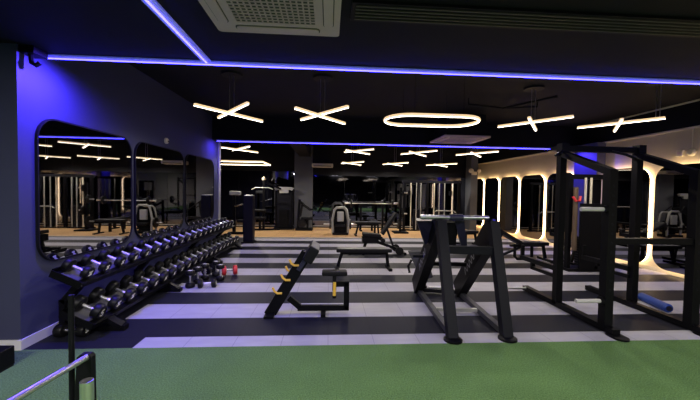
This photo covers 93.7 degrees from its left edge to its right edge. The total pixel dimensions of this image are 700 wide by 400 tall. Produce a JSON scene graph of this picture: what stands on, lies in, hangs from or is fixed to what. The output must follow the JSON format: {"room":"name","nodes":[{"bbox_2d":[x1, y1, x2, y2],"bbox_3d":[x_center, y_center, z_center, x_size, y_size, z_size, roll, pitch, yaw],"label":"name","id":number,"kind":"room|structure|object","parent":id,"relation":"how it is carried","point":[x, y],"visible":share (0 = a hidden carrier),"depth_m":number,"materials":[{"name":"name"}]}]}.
{"room":"gym","nodes":[
{"label":"gym","id":0,"kind":"room"},
{"bbox_2d":[0,43,217,339],"bbox_3d":[-4.991,-0.362,5.932,3.200,3.450,5.740,1,2,-4],"label":"wall","id":1,"kind":"structure","parent":0,"point":[117,98],"depth_m":3.54,"materials":[{"name":"paint"}]},
{"bbox_2d":[0,340,22,350],"bbox_3d":[-4.724,1.403,3.120,3.015,0.100,0.015,1,2,-4],"label":"baseboard","id":2,"kind":"structure","parent":1,"relation":"attached to","point":[17,344],"depth_m":3.21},
{"bbox_2d":[18,45,47,67],"bbox_3d":[-3.126,-1.402,3.243,0.146,0.192,0.160,1,2,-4],"label":"wall bracket","id":3,"kind":"object","parent":1,"relation":"attached to","point":[33,52],"visible":1,"depth_m":3.21,"materials":[{"name":"metal"}]},
{"bbox_2d":[21,321,58,348],"bbox_3d":[-3.413,1.334,6.077,0.015,0.100,5.720,1,2,-4],"label":"baseboard","id":4,"kind":"structure","parent":1,"relation":"attached to","point":[29,340],"depth_m":3.39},
{"bbox_2d":[34,119,132,260],"bbox_3d":[-3.261,-0.124,4.167,0.030,1.545,1.620,1,2,-4],"label":"wall mirror","id":5,"kind":"object","parent":1,"relation":"attached to","point":[84,178],"visible":1,"depth_m":3.93,"materials":[{"name":"grey mirror"}]},
{"bbox_2d":[133,142,183,237],"bbox_3d":[-3.373,-0.179,5.902,0.030,1.545,1.700,1,2,-4],"label":"wall mirror","id":6,"kind":"object","parent":1,"relation":"attached to","point":[158,170],"visible":1,"depth_m":5.72,"materials":[{"name":"grey mirror"}]},
{"bbox_2d":[184,154,213,225],"bbox_3d":[-3.487,-0.234,7.668,0.030,1.545,1.680,1,2,-4],"label":"wall mirror","id":7,"kind":"object","parent":1,"relation":"attached to","point":[198,171],"visible":1,"depth_m":7.50,"materials":[{"name":"grey mirror"}]},
{"bbox_2d":[218,142,220,218],"bbox_3d":[-3.649,-0.139,8.983,0.160,2.860,0.160,1,2,-4],"label":"pillar","id":8,"kind":"structure","parent":0,"point":[219,143],"depth_m":8.95,"materials":[{"name":"paint"}]},
{"bbox_2d":[294,144,312,228],"bbox_3d":[-1.919,-0.547,13.584,0.720,3.450,0.480,1,2,-4],"label":"column","id":9,"kind":"structure","parent":0,"point":[303,169],"depth_m":13.34,"materials":[{"name":"grey paint"}]},
{"bbox_2d":[221,144,465,227],"bbox_3d":[-1.127,-0.546,13.961,12.350,3.450,0.170,1,2,-4],"label":"wall","id":10,"kind":"structure","parent":0,"point":[280,157],"depth_m":13.94,"materials":[{"name":"mirror"}]},
{"bbox_2d":[221,170,238,225],"bbox_3d":[-5.205,-0.083,13.619,1.148,2.300,0.016,1,2,-4],"label":"mirror panel","id":11,"kind":"object","parent":10,"relation":"attached to","point":[229,178],"visible":0.46,"depth_m":13.62,"materials":[{"name":"mirror"}]},
{"bbox_2d":[239,171,266,225],"bbox_3d":[-4.047,-0.068,13.694,1.148,2.300,0.016,1,2,-4],"label":"mirror panel","id":12,"kind":"object","parent":10,"relation":"attached to","point":[248,180],"visible":0.75,"depth_m":13.68,"materials":[{"name":"mirror"}]},
{"bbox_2d":[267,171,293,225],"bbox_3d":[-2.890,-0.052,13.769,1.148,2.300,0.016,1,2,-4],"label":"mirror panel","id":13,"kind":"object","parent":10,"relation":"attached to","point":[277,178],"visible":0.39,"depth_m":13.75,"materials":[{"name":"mirror"}]},
{"bbox_2d":[313,175,343,225],"bbox_3d":[-0.906,0.045,13.901,1.306,2.160,0.016,1,2,-4],"label":"mirror panel","id":14,"kind":"object","parent":10,"relation":"attached to","point":[328,191],"visible":0.75,"depth_m":13.89,"materials":[{"name":"mirror"}]},
{"bbox_2d":[344,176,374,226],"bbox_3d":[0.409,0.063,13.986,1.306,2.160,0.016,1,2,-4],"label":"mirror panel","id":15,"kind":"object","parent":10,"relation":"attached to","point":[361,189],"visible":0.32,"depth_m":13.98,"materials":[{"name":"mirror"}]},
{"bbox_2d":[375,176,405,226],"bbox_3d":[1.724,0.080,14.072,1.306,2.160,0.016,1,2,-4],"label":"mirror panel","id":16,"kind":"object","parent":10,"relation":"attached to","point":[387,189],"visible":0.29,"depth_m":14.06,"materials":[{"name":"mirror"}]},
{"bbox_2d":[405,177,435,226],"bbox_3d":[3.039,0.098,14.157,1.306,2.160,0.016,1,2,-4],"label":"mirror panel","id":17,"kind":"object","parent":10,"relation":"attached to","point":[408,185],"visible":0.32,"depth_m":14.14,"materials":[{"name":"mirror"}]},
{"bbox_2d":[435,177,465,220],"bbox_3d":[4.354,0.116,14.243,1.306,2.160,0.016,1,2,-4],"label":"mirror panel","id":18,"kind":"object","parent":10,"relation":"attached to","point":[448,187],"visible":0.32,"depth_m":14.23,"materials":[{"name":"mirror"}]},
{"bbox_2d":[0,339,699,399],"bbox_3d":[0.284,1.643,1.062,13.150,0.100,4.780,1,2,-4],"label":"floor","id":19,"kind":"structure","parent":0,"point":[634,369],"depth_m":2.91,"materials":[{"name":"green rubber"}]},
{"bbox_2d":[0,345,14,372],"bbox_3d":[-3.461,1.391,2.840,0.900,0.180,0.176,1,2,-4],"label":"step platform","id":20,"kind":"object","parent":19,"relation":"on","point":[7,353],"visible":1,"depth_m":2.89,"materials":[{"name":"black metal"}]},
{"bbox_2d":[7,294,95,399],"bbox_3d":[-1.303,1.050,1.327,0.570,1.020,1.250,1,2,-4],"label":"sled","id":21,"kind":"object","parent":19,"relation":"on","point":[83,387],"visible":1,"depth_m":1.76,"materials":[{"name":"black metal"}]},
{"bbox_2d":[0,0,699,79],"bbox_3d":[0.774,-1.525,-4.259,13.350,0.630,15.900,1,2,-4],"label":"ceiling","id":22,"kind":"structure","parent":0,"point":[111,28],"depth_m":2.97,"materials":[{"name":"black paint"}]},
{"bbox_2d":[141,0,210,62],"bbox_3d":[-1.209,-1.312,-1.317,0.095,0.031,9.610,1,2,-4],"label":"led strip","id":23,"kind":"object","parent":22,"relation":"attached to","point":[154,6],"visible":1,"depth_m":2.74,"materials":[{"name":"white"}]},
{"bbox_2d":[198,0,341,36],"bbox_3d":[-0.560,-1.402,2.276,1.000,0.052,1.000,1,2,-4],"label":"air conditioner","id":24,"kind":"object","parent":22,"relation":"attached to","point":[287,17],"visible":1,"depth_m":2.48,"materials":[{"name":"plastic"}]},
{"bbox_2d":[224,0,316,25],"bbox_3d":[-0.560,-1.383,2.276,0.632,0.005,0.632,1,2,-4],"label":"grille","id":25,"kind":"object","parent":24,"relation":"attached to","point":[274,12],"depth_m":2.42,"materials":[{"name":"plastic"}]},
{"bbox_2d":[48,54,699,84],"bbox_3d":[1.751,-1.419,3.733,9.880,0.031,0.095,1,2,-4],"label":"led strip","id":26,"kind":"object","parent":22,"relation":"attached to","point":[50,56],"visible":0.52,"depth_m":3.60,"materials":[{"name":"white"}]},
{"bbox_2d":[350,0,699,37],"bbox_3d":[2.130,-1.383,2.591,4.250,0.027,0.260,1,2,-4],"label":"ceiling vent","id":27,"kind":"object","parent":22,"relation":"in","point":[361,10],"visible":1,"depth_m":2.51,"materials":[{"name":"black metal"}]},
{"bbox_2d":[23,238,699,349],"bbox_3d":[-0.114,1.450,7.221,13.150,0.100,7.570,1,2,-4],"label":"floor tiles","id":28,"kind":"structure","parent":0,"point":[384,306],"depth_m":4.57,"materials":[{"name":"tile"}]},
{"bbox_2d":[52,323,89,336],"bbox_3d":[-2.984,1.398,3.520,0.314,0.139,0.140,1,2,-4],"label":"dumbbell","id":29,"kind":"object","parent":28,"relation":"on","point":[60,330],"visible":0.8,"depth_m":3.47,"materials":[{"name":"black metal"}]},
{"bbox_2d":[48,221,242,330],"bbox_3d":[-3.034,1.003,6.212,0.680,0.755,5.620,1,2,-4],"label":"dumbbell rack","id":30,"kind":"object","parent":28,"relation":"on","point":[72,278],"visible":0.58,"depth_m":3.98,"materials":[{"name":"black metal"}]},
{"bbox_2d":[61,258,94,278],"bbox_3d":[-2.934,0.740,3.543,0.296,0.230,0.144,1,2,-4],"label":"dumbbell","id":31,"kind":"object","parent":30,"relation":"on","point":[69,264],"visible":1,"depth_m":3.51,"materials":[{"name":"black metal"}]},
{"bbox_2d":[74,294,107,319],"bbox_3d":[-2.831,1.160,3.553,0.340,0.269,0.172,1,2,-4],"label":"dumbbell","id":32,"kind":"object","parent":30,"relation":"on","point":[80,301],"visible":0.88,"depth_m":3.52,"materials":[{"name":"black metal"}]},
{"bbox_2d":[81,253,111,272],"bbox_3d":[-2.953,0.732,3.821,0.296,0.230,0.144,1,2,-4],"label":"dumbbell","id":33,"kind":"object","parent":30,"relation":"on","point":[87,259],"visible":1,"depth_m":3.79,"materials":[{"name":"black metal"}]},
{"bbox_2d":[88,287,123,309],"bbox_3d":[-2.849,1.151,3.831,0.340,0.269,0.172,1,2,-4],"label":"dumbbell","id":34,"kind":"object","parent":30,"relation":"on","point":[97,293],"visible":0.98,"depth_m":3.78,"materials":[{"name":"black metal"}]},
{"bbox_2d":[98,249,125,266],"bbox_3d":[-2.970,0.723,4.100,0.296,0.230,0.144,1,2,-4],"label":"dumbbell","id":35,"kind":"object","parent":30,"relation":"on","point":[104,254],"visible":0.99,"depth_m":4.06,"materials":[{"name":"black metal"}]},
{"bbox_2d":[105,280,136,301],"bbox_3d":[-2.867,1.143,4.109,0.340,0.269,0.172,1,2,-4],"label":"dumbbell","id":36,"kind":"object","parent":30,"relation":"on","point":[113,286],"visible":0.99,"depth_m":4.06,"materials":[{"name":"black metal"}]},
{"bbox_2d":[113,245,138,261],"bbox_3d":[-2.989,0.714,4.378,0.296,0.230,0.144,1,2,-4],"label":"dumbbell","id":37,"kind":"object","parent":30,"relation":"on","point":[118,250],"visible":1,"depth_m":4.34,"materials":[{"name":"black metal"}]},
{"bbox_2d":[120,275,148,294],"bbox_3d":[-2.885,1.134,4.388,0.340,0.269,0.172,1,2,-4],"label":"dumbbell","id":38,"kind":"object","parent":30,"relation":"on","point":[127,280],"visible":0.94,"depth_m":4.34,"materials":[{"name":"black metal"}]},
{"bbox_2d":[126,242,149,257],"bbox_3d":[-3.006,0.706,4.656,0.296,0.230,0.144,1,2,-4],"label":"dumbbell","id":39,"kind":"object","parent":30,"relation":"on","point":[131,246],"visible":1,"depth_m":4.62,"materials":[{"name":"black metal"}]},
{"bbox_2d":[48,221,234,288],"bbox_3d":[-3.132,0.730,6.197,0.323,0.212,5.620,1,2,-4],"label":"tray","id":40,"kind":"object","parent":30,"relation":"on","point":[72,278],"depth_m":4.02,"materials":[{"name":"black metal"}]},
{"bbox_2d":[133,270,159,288],"bbox_3d":[-2.903,1.125,4.666,0.340,0.269,0.172,1,2,-4],"label":"dumbbell","id":41,"kind":"object","parent":30,"relation":"on","point":[138,275],"visible":0.93,"depth_m":4.62,"materials":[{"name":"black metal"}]},
{"bbox_2d":[137,239,159,253],"bbox_3d":[-3.025,0.697,4.934,0.296,0.230,0.144,1,2,-4],"label":"dumbbell","id":42,"kind":"object","parent":30,"relation":"on","point":[142,243],"visible":1,"depth_m":4.89,"materials":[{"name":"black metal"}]},
{"bbox_2d":[144,265,168,282],"bbox_3d":[-2.921,1.117,4.944,0.340,0.269,0.172,1,2,-4],"label":"dumbbell","id":43,"kind":"object","parent":30,"relation":"on","point":[149,270],"visible":0.93,"depth_m":4.90,"materials":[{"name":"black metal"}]},
{"bbox_2d":[148,236,168,250],"bbox_3d":[-3.042,0.688,5.213,0.296,0.230,0.144,1,2,-4],"label":"dumbbell","id":44,"kind":"object","parent":30,"relation":"on","point":[153,239],"visible":1,"depth_m":5.17,"materials":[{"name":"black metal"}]},
{"bbox_2d":[154,261,176,277],"bbox_3d":[-2.939,1.108,5.223,0.340,0.269,0.172,1,2,-4],"label":"dumbbell","id":45,"kind":"object","parent":30,"relation":"on","point":[159,265],"visible":0.93,"depth_m":5.17,"materials":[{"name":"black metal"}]},
{"bbox_2d":[157,234,176,247],"bbox_3d":[-3.061,0.679,5.491,0.296,0.230,0.144,1,2,-4],"label":"dumbbell","id":46,"kind":"object","parent":30,"relation":"on","point":[161,237],"visible":0.98,"depth_m":5.45,"materials":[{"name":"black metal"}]},
{"bbox_2d":[164,257,184,273],"bbox_3d":[-2.957,1.099,5.501,0.340,0.269,0.172,1,2,-4],"label":"dumbbell","id":47,"kind":"object","parent":30,"relation":"on","point":[168,261],"visible":0.87,"depth_m":5.45,"materials":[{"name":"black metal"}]},
{"bbox_2d":[165,232,183,244],"bbox_3d":[-3.078,0.671,5.769,0.296,0.230,0.144,1,2,-4],"label":"dumbbell","id":48,"kind":"object","parent":30,"relation":"on","point":[169,235],"visible":0.99,"depth_m":5.73,"materials":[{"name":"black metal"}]},
{"bbox_2d":[171,254,191,269],"bbox_3d":[-2.975,1.091,5.779,0.340,0.269,0.172,1,2,-4],"label":"dumbbell","id":49,"kind":"object","parent":30,"relation":"on","point":[175,258],"visible":0.92,"depth_m":5.73,"materials":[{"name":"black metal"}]},
{"bbox_2d":[179,251,197,265],"bbox_3d":[-2.993,1.082,6.057,0.340,0.269,0.172,1,2,-4],"label":"dumbbell","id":50,"kind":"object","parent":30,"relation":"on","point":[182,254],"visible":0.84,"depth_m":6.01,"materials":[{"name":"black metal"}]},
{"bbox_2d":[186,249,203,262],"bbox_3d":[-3.011,1.073,6.336,0.340,0.269,0.172,1,2,-4],"label":"dumbbell","id":51,"kind":"object","parent":30,"relation":"on","point":[189,252],"visible":0.82,"depth_m":6.29,"materials":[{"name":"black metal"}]},
{"bbox_2d":[185,270,194,287],"bbox_3d":[-2.587,1.278,5.307,0.142,0.278,0.144,1,2,-4],"label":"dumbbell","id":52,"kind":"object","parent":28,"relation":"on","point":[189,273],"visible":1,"depth_m":5.26,"materials":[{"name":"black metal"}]},
{"bbox_2d":[201,263,208,279],"bbox_3d":[-2.559,1.264,5.789,0.142,0.278,0.144,1,2,-4],"label":"dumbbell","id":53,"kind":"object","parent":28,"relation":"on","point":[204,266],"visible":0.94,"depth_m":5.74,"materials":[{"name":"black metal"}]},
{"bbox_2d":[197,278,216,287],"bbox_3d":[-2.319,1.351,5.326,0.278,0.142,0.144,0,2,-16],"label":"dumbbell","id":54,"kind":"object","parent":28,"relation":"on","point":[200,282],"visible":1,"depth_m":5.29,"materials":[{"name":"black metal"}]},
{"bbox_2d":[216,264,224,280],"bbox_3d":[-2.276,1.269,5.758,0.142,0.278,0.144,1,2,-4],"label":"dumbbell","id":55,"kind":"object","parent":28,"relation":"on","point":[219,277],"visible":1,"depth_m":5.71,"materials":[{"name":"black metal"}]},
{"bbox_2d":[241,195,255,243],"bbox_3d":[-3.022,0.563,9.828,0.360,1.425,0.380,1,2,-4],"label":"tower","id":56,"kind":"object","parent":28,"relation":"on","point":[248,200],"visible":1,"depth_m":9.68,"materials":[{"name":"black metal"}]},
{"bbox_2d":[263,240,348,318],"bbox_3d":[-0.552,1.037,4.278,1.088,0.965,0.500,1,2,-4],"label":"bench","id":57,"kind":"object","parent":28,"relation":"on","point":[309,255],"visible":1,"depth_m":4.21,"materials":[{"name":"black metal"}]},
{"bbox_2d":[335,247,391,271],"bbox_3d":[0.272,1.203,6.772,1.145,0.433,0.480,1,2,-4],"label":"bench","id":58,"kind":"object","parent":28,"relation":"on","point":[342,250],"visible":0.97,"depth_m":6.68,"materials":[{"name":"black leather"}]},
{"bbox_2d":[362,212,405,254],"bbox_3d":[0.687,0.844,8.442,1.450,1.063,0.520,1,2,-4],"label":"bench","id":59,"kind":"object","parent":28,"relation":"on","point":[367,237],"visible":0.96,"depth_m":8.34,"materials":[{"name":"black leather"}]},
{"bbox_2d":[407,214,517,344],"bbox_3d":[1.320,0.834,4.543,1.008,1.355,2.160,1,2,-4],"label":"rack","id":60,"kind":"object","parent":28,"relation":"on","point":[439,233],"visible":1,"depth_m":3.98,"materials":[{"name":"black metal"}]},
{"bbox_2d":[501,229,552,262],"bbox_3d":[4.085,1.062,7.817,1.264,0.769,0.520,1,2,-4],"label":"bench","id":61,"kind":"object","parent":28,"relation":"on","point":[528,243],"visible":0.73,"depth_m":7.78,"materials":[{"name":"black leather"}]},
{"bbox_2d":[563,174,602,271],"bbox_3d":[4.970,0.478,6.907,0.912,2.020,0.433,1,2,-4],"label":"cable machine","id":62,"kind":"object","parent":28,"relation":"on","point":[589,221],"depth_m":6.74,"materials":[{"name":"black metal"}]},
{"bbox_2d":[508,143,699,341],"bbox_3d":[3.530,0.376,4.586,1.830,2.320,1.991,1,2,-4],"label":"power rack","id":63,"kind":"object","parent":28,"relation":"on","point":[606,265],"visible":1,"depth_m":4.16,"materials":[{"name":"black metal"}]},
{"bbox_2d":[638,293,672,312],"bbox_3d":[4.420,1.483,4.762,0.120,0.119,0.536,1,2,9],"label":"foam roller","id":64,"kind":"object","parent":28,"relation":"on","point":[657,303],"visible":0.97,"depth_m":4.67,"materials":[{"name":"blue plastic"}]},
{"bbox_2d":[221,226,525,238],"bbox_3d":[-0.520,1.247,13.515,13.150,0.112,5.050,1,2,-4],"label":"floor","id":65,"kind":"structure","parent":0,"point":[316,232],"depth_m":12.04,"materials":[{"name":"brown wood"}]},
{"bbox_2d":[229,191,242,233],"bbox_3d":[-3.863,0.446,11.534,0.800,1.510,0.420,1,2,-4],"label":"exercise machine","id":66,"kind":"object","parent":65,"relation":"on","point":[233,193],"visible":0.66,"depth_m":11.61,"materials":[{"name":"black metal"}]},
{"bbox_2d":[252,177,293,229],"bbox_3d":[-3.018,0.130,12.979,1.764,2.081,0.845,0,2,-27],"label":"lat pulldown","id":67,"kind":"object","parent":65,"relation":"on","point":[284,199],"visible":0.92,"depth_m":13.06,"materials":[{"name":"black metal"}]},
{"bbox_2d":[295,199,312,230],"bbox_3d":[-1.797,0.587,12.936,0.669,1.218,0.643,1,2,-4],"label":"press","id":68,"kind":"object","parent":65,"relation":"on","point":[303,221],"visible":1,"depth_m":12.78,"materials":[{"name":"black metal"}]},
{"bbox_2d":[324,206,356,234],"bbox_3d":[-0.353,0.734,11.891,1.200,1.021,0.560,1,2,-4],"label":"machine","id":69,"kind":"object","parent":65,"relation":"on","point":[339,224],"visible":0.98,"depth_m":11.77,"materials":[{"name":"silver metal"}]},
{"bbox_2d":[354,221,380,235],"bbox_3d":[0.620,1.024,11.702,0.915,0.503,0.480,1,2,-4],"label":"bench","id":70,"kind":"object","parent":65,"relation":"on","point":[370,223],"visible":0.92,"depth_m":11.65,"materials":[{"name":"black leather"}]},
{"bbox_2d":[359,204,383,232],"bbox_3d":[0.888,0.719,12.700,0.960,1.060,1.325,1,2,-4],"label":"station","id":71,"kind":"object","parent":65,"relation":"on","point":[382,207],"visible":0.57,"depth_m":13.06,"materials":[{"name":"black metal"}]},
{"bbox_2d":[392,187,408,233],"bbox_3d":[1.933,0.394,12.569,0.550,1.750,0.500,1,2,-4],"label":"tree","id":72,"kind":"object","parent":65,"relation":"on","point":[399,201],"visible":1,"depth_m":12.52,"materials":[{"name":"black metal"}]},
{"bbox_2d":[401,180,461,230],"bbox_3d":[3.316,0.240,13.268,2.452,2.040,0.398,1,2,-3],"label":"trainer","id":73,"kind":"object","parent":65,"relation":"on","point":[416,212],"visible":0.64,"depth_m":13.27,"materials":[{"name":"grey paint"}]},
{"bbox_2d":[239,237,527,239],"bbox_3d":[-0.280,1.273,10.965,12.900,0.022,0.110,1,2,-4],"label":"trim","id":74,"kind":"structure","parent":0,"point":[239,237],"depth_m":10.93,"materials":[{"name":"metal"}]},
{"bbox_2d":[127,62,699,151],"bbox_3d":[-0.135,-2.207,9.848,13.350,0.150,12.600,1,2,-4],"label":"ceiling","id":75,"kind":"structure","parent":0,"point":[269,92],"depth_m":6.24,"materials":[{"name":"black paint"}]},
{"bbox_2d":[194,70,262,121],"bbox_3d":[-1.893,-1.692,5.259,0.791,0.653,1.060,1,2,-4],"label":"pendant lamp","id":76,"kind":"object","parent":75,"relation":"hanging from","point":[230,74],"visible":1,"depth_m":5.20,"materials":[{"name":"white plastic"}]},
{"bbox_2d":[194,105,260,121],"bbox_3d":[-1.898,-1.370,5.268,0.026,0.008,1.288,2,2,32],"label":"diffuser","id":77,"kind":"object","parent":76,"relation":"attached to","point":[201,106],"depth_m":5.20,"materials":[{"name":"white plastic"}]},
{"bbox_2d":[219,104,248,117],"bbox_3d":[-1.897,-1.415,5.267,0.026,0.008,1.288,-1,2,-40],"label":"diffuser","id":78,"kind":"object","parent":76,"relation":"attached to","point":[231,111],"depth_m":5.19,"materials":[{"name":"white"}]},
{"bbox_2d":[221,142,257,152],"bbox_3d":[-3.195,-1.809,9.592,0.792,0.723,1.080,1,2,-4],"label":"pendant lamp","id":79,"kind":"object","parent":75,"relation":"hanging from","point":[239,148],"visible":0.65,"depth_m":9.51,"materials":[{"name":"white"}]},
{"bbox_2d":[221,142,270,165],"bbox_3d":[-4.178,-1.791,11.905,2.350,0.932,1.549,1,2,-4],"label":"pendant lamp","id":80,"kind":"object","parent":75,"relation":"hanging from","point":[266,163],"visible":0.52,"depth_m":11.52,"materials":[{"name":"white"}]},
{"bbox_2d":[221,161,270,165],"bbox_3d":[-4.185,-1.338,11.919,2.326,0.025,1.525,1,2,-4],"label":"diffuser","id":81,"kind":"object","parent":80,"relation":"attached to","point":[266,164],"depth_m":12.61,"materials":[{"name":"white"}]},
{"bbox_2d":[288,143,310,156],"bbox_3d":[-1.672,-1.943,11.085,0.450,0.500,4.550,1,2,-4],"label":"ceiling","id":82,"kind":"structure","parent":75,"relation":"attached to","point":[302,149],"depth_m":11.24,"materials":[{"name":"black paint"}]},
{"bbox_2d":[294,74,348,124],"bbox_3d":[-0.446,-1.673,5.353,0.810,0.653,1.041,1,2,-4],"label":"pendant lamp","id":83,"kind":"object","parent":75,"relation":"hanging from","point":[320,78],"visible":1,"depth_m":5.29,"materials":[{"name":"white"}]},
{"bbox_2d":[295,109,344,124],"bbox_3d":[-0.451,-1.350,5.362,0.026,0.008,1.284,2,2,34],"label":"diffuser","id":84,"kind":"object","parent":83,"relation":"attached to","point":[315,114],"depth_m":5.35,"materials":[{"name":"white plastic"}]},
{"bbox_2d":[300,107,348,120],"bbox_3d":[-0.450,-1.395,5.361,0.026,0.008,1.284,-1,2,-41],"label":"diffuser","id":85,"kind":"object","parent":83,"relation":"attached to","point":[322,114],"depth_m":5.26,"materials":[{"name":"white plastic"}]},
{"bbox_2d":[312,147,332,167],"bbox_3d":[-1.041,-1.739,12.508,0.800,0.975,0.455,1,2,-4],"label":"air conditioner","id":86,"kind":"object","parent":75,"relation":"hanging from","point":[316,162],"visible":0.94,"depth_m":12.32,"materials":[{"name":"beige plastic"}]},
{"bbox_2d":[212,116,581,147],"bbox_3d":[1.427,-1.782,8.864,9.950,0.590,0.290,1,2,-4],"label":"wall","id":87,"kind":"structure","parent":75,"relation":"attached to","point":[224,128],"depth_m":8.65,"materials":[{"name":"black paint"}]},
{"bbox_2d":[217,140,549,148],"bbox_3d":[1.352,-1.469,8.794,9.600,0.031,0.095,1,2,-4],"label":"led strip","id":88,"kind":"object","parent":87,"relation":"attached to","point":[217,140],"visible":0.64,"depth_m":8.72,"materials":[{"name":"blue"}]},
{"bbox_2d":[383,74,480,127],"bbox_3d":[1.385,-1.647,5.552,1.630,0.662,0.849,1,2,-4],"label":"pendant lamp","id":89,"kind":"object","parent":75,"relation":"hanging from","point":[386,118],"visible":1,"depth_m":5.33,"materials":[{"name":"white plastic"}]},
{"bbox_2d":[384,115,479,127],"bbox_3d":[1.380,-1.329,5.562,1.606,0.025,0.825,1,2,-4],"label":"diffuser","id":90,"kind":"object","parent":89,"relation":"attached to","point":[386,118],"depth_m":5.72,"materials":[{"name":"white plastic"}]},
{"bbox_2d":[430,114,490,143],"bbox_3d":[2.717,-1.757,8.201,1.120,0.560,1.120,1,2,-4],"label":"air conditioner","id":91,"kind":"object","parent":75,"relation":"attached to","point":[475,133],"visible":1,"depth_m":7.75,"materials":[{"name":"plastic"}]},
{"bbox_2d":[440,138,476,142],"bbox_3d":[2.713,-1.484,8.210,0.706,0.005,0.706,1,2,-4],"label":"grille","id":92,"kind":"object","parent":91,"relation":"attached to","point":[449,140],"depth_m":8.18,"materials":[{"name":"plastic"}]},
{"bbox_2d":[468,95,557,108],"bbox_3d":[3.124,-1.907,6.403,1.500,0.140,0.699,2,2,25],"label":"ceiling pipe","id":93,"kind":"object","parent":75,"relation":"hanging from","point":[556,96],"visible":1,"depth_m":6.47,"materials":[{"name":"metal"}]},
{"bbox_2d":[498,85,573,130],"bbox_3d":[3.198,-1.627,5.720,0.770,0.653,0.981,1,2,-4],"label":"pendant lamp","id":94,"kind":"object","parent":75,"relation":"hanging from","point":[533,88],"visible":1,"depth_m":5.67,"materials":[{"name":"white"}]},
{"bbox_2d":[498,117,573,127],"bbox_3d":[3.193,-1.350,5.729,0.026,0.008,1.212,-1,2,-41],"label":"diffuser","id":95,"kind":"object","parent":94,"relation":"attached to","point":[554,118],"depth_m":5.67,"materials":[{"name":"white plastic"}]},
{"bbox_2d":[577,112,664,131],"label":"pendant lamp","id":96,"kind":"object","parent":75,"relation":"hanging from","point":[619,122],"depth_m":5.62,"materials":[{"name":"white"}]},
{"bbox_2d":[577,119,661,128],"bbox_3d":[4.676,-1.327,5.725,0.026,0.008,1.196,-1,2,-42],"label":"diffuser","id":97,"kind":"object","parent":96,"relation":"attached to","point":[638,120],"depth_m":5.73,"materials":[{"name":"white plastic"}]},
{"bbox_2d":[645,82,668,108],"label":"pendant lamp","id":98,"kind":"object","parent":75,"relation":"hanging from","point":[647,84],"depth_m":5.31,"materials":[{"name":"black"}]},
{"bbox_2d":[464,148,477,229],"bbox_3d":[5.177,-0.452,14.106,0.290,3.450,0.700,1,2,-4],"label":"column alcove","id":99,"kind":"structure","parent":0,"point":[471,159],"depth_m":13.79,"materials":[{"name":"grey paint"}]},
{"bbox_2d":[571,142,605,251],"bbox_3d":[6.286,-0.005,8.667,0.230,2.920,0.760,1,2,-4],"label":"pillar","id":100,"kind":"structure","parent":0,"point":[598,157],"depth_m":8.65,"materials":[{"name":"blue paint"}]},
{"bbox_2d":[478,98,699,267],"bbox_3d":[6.907,-0.072,2.449,0.200,3.450,28.000,1,2,-4],"label":"wall","id":101,"kind":"structure","parent":0,"point":[665,145],"depth_m":7.59,"materials":[{"name":"beige paint"}]},
{"bbox_2d":[476,179,484,225],"bbox_3d":[5.911,0.094,15.278,0.087,2.130,1.390,1,2,-4],"label":"backlit mirror","id":102,"kind":"object","parent":101,"relation":"attached to","point":[481,183],"visible":0.48,"depth_m":14.82,"materials":[{"name":"white mirror"}]},
{"bbox_2d":[484,178,499,221],"bbox_3d":[6.002,0.138,13.877,0.087,2.130,1.180,1,2,-4],"label":"backlit mirror","id":103,"kind":"object","parent":101,"relation":"attached to","point":[492,185],"visible":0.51,"depth_m":13.75,"materials":[{"name":"white mirror"}]},
{"bbox_2d":[499,176,520,233],"bbox_3d":[6.089,0.180,12.530,0.087,2.130,1.280,1,2,-4],"label":"backlit mirror","id":104,"kind":"object","parent":101,"relation":"attached to","point":[509,209],"visible":0.87,"depth_m":12.40,"materials":[{"name":"white mirror"}]},
{"bbox_2d":[519,175,545,238],"bbox_3d":[6.180,0.224,11.124,0.087,2.130,1.280,1,2,-4],"label":"backlit mirror","id":105,"kind":"object","parent":101,"relation":"attached to","point":[533,187],"visible":1,"depth_m":11.01,"materials":[{"name":"white mirror"}]},
{"bbox_2d":[545,173,573,242],"bbox_3d":[6.268,0.267,9.758,0.087,2.130,1.200,1,2,-4],"label":"backlit mirror","id":106,"kind":"object","parent":101,"relation":"attached to","point":[551,182],"visible":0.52,"depth_m":10.12,"materials":[{"name":"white mirror"}]},
{"bbox_2d":[476,225,683,277],"bbox_3d":[6.771,1.605,2.493,0.020,0.090,27.800,1,2,-4],"label":"baseboard","id":107,"kind":"structure","parent":101,"relation":"attached to","point":[644,266],"depth_m":7.19,"materials":[{"name":"beige plastic"}]},
{"bbox_2d":[478,125,699,164],"bbox_3d":[6.308,-1.508,10.146,0.035,0.035,12.280,1,2,-4],"label":"trim","id":108,"kind":"structure","parent":101,"relation":"attached to","point":[698,126],"depth_m":7.51,"materials":[{"name":"beige plastic"}]},
{"bbox_2d":[485,99,699,151],"bbox_3d":[6.318,-2.010,10.131,0.030,0.030,12.280,1,2,-4],"label":"trim","id":109,"kind":"structure","parent":101,"relation":"attached to","point":[696,99],"depth_m":7.05,"materials":[{"name":"beige plastic"}]},
{"bbox_2d":[615,168,652,261],"bbox_3d":[6.405,0.333,7.643,0.087,2.130,1.200,1,2,-4],"label":"backlit mirror","id":110,"kind":"object","parent":101,"relation":"attached to","point":[624,179],"visible":0.29,"depth_m":7.50,"materials":[{"name":"white mirror"}]},
{"bbox_2d":[652,163,699,274],"bbox_3d":[6.493,0.375,6.287,0.087,2.130,1.280,1,2,-4],"label":"backlit mirror","id":111,"kind":"object","parent":101,"relation":"attached to","point":[671,186],"visible":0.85,"depth_m":6.57,"materials":[{"name":"white mirror"}]},
{"bbox_2d":[686,128,696,155],"bbox_3d":[6.540,-1.107,6.283,0.062,0.525,0.150,1,2,-4],"label":"fire alarm","id":112,"kind":"object","parent":101,"relation":"attached to","point":[691,151],"visible":1,"depth_m":6.27,"materials":[{"name":"beige plastic"}]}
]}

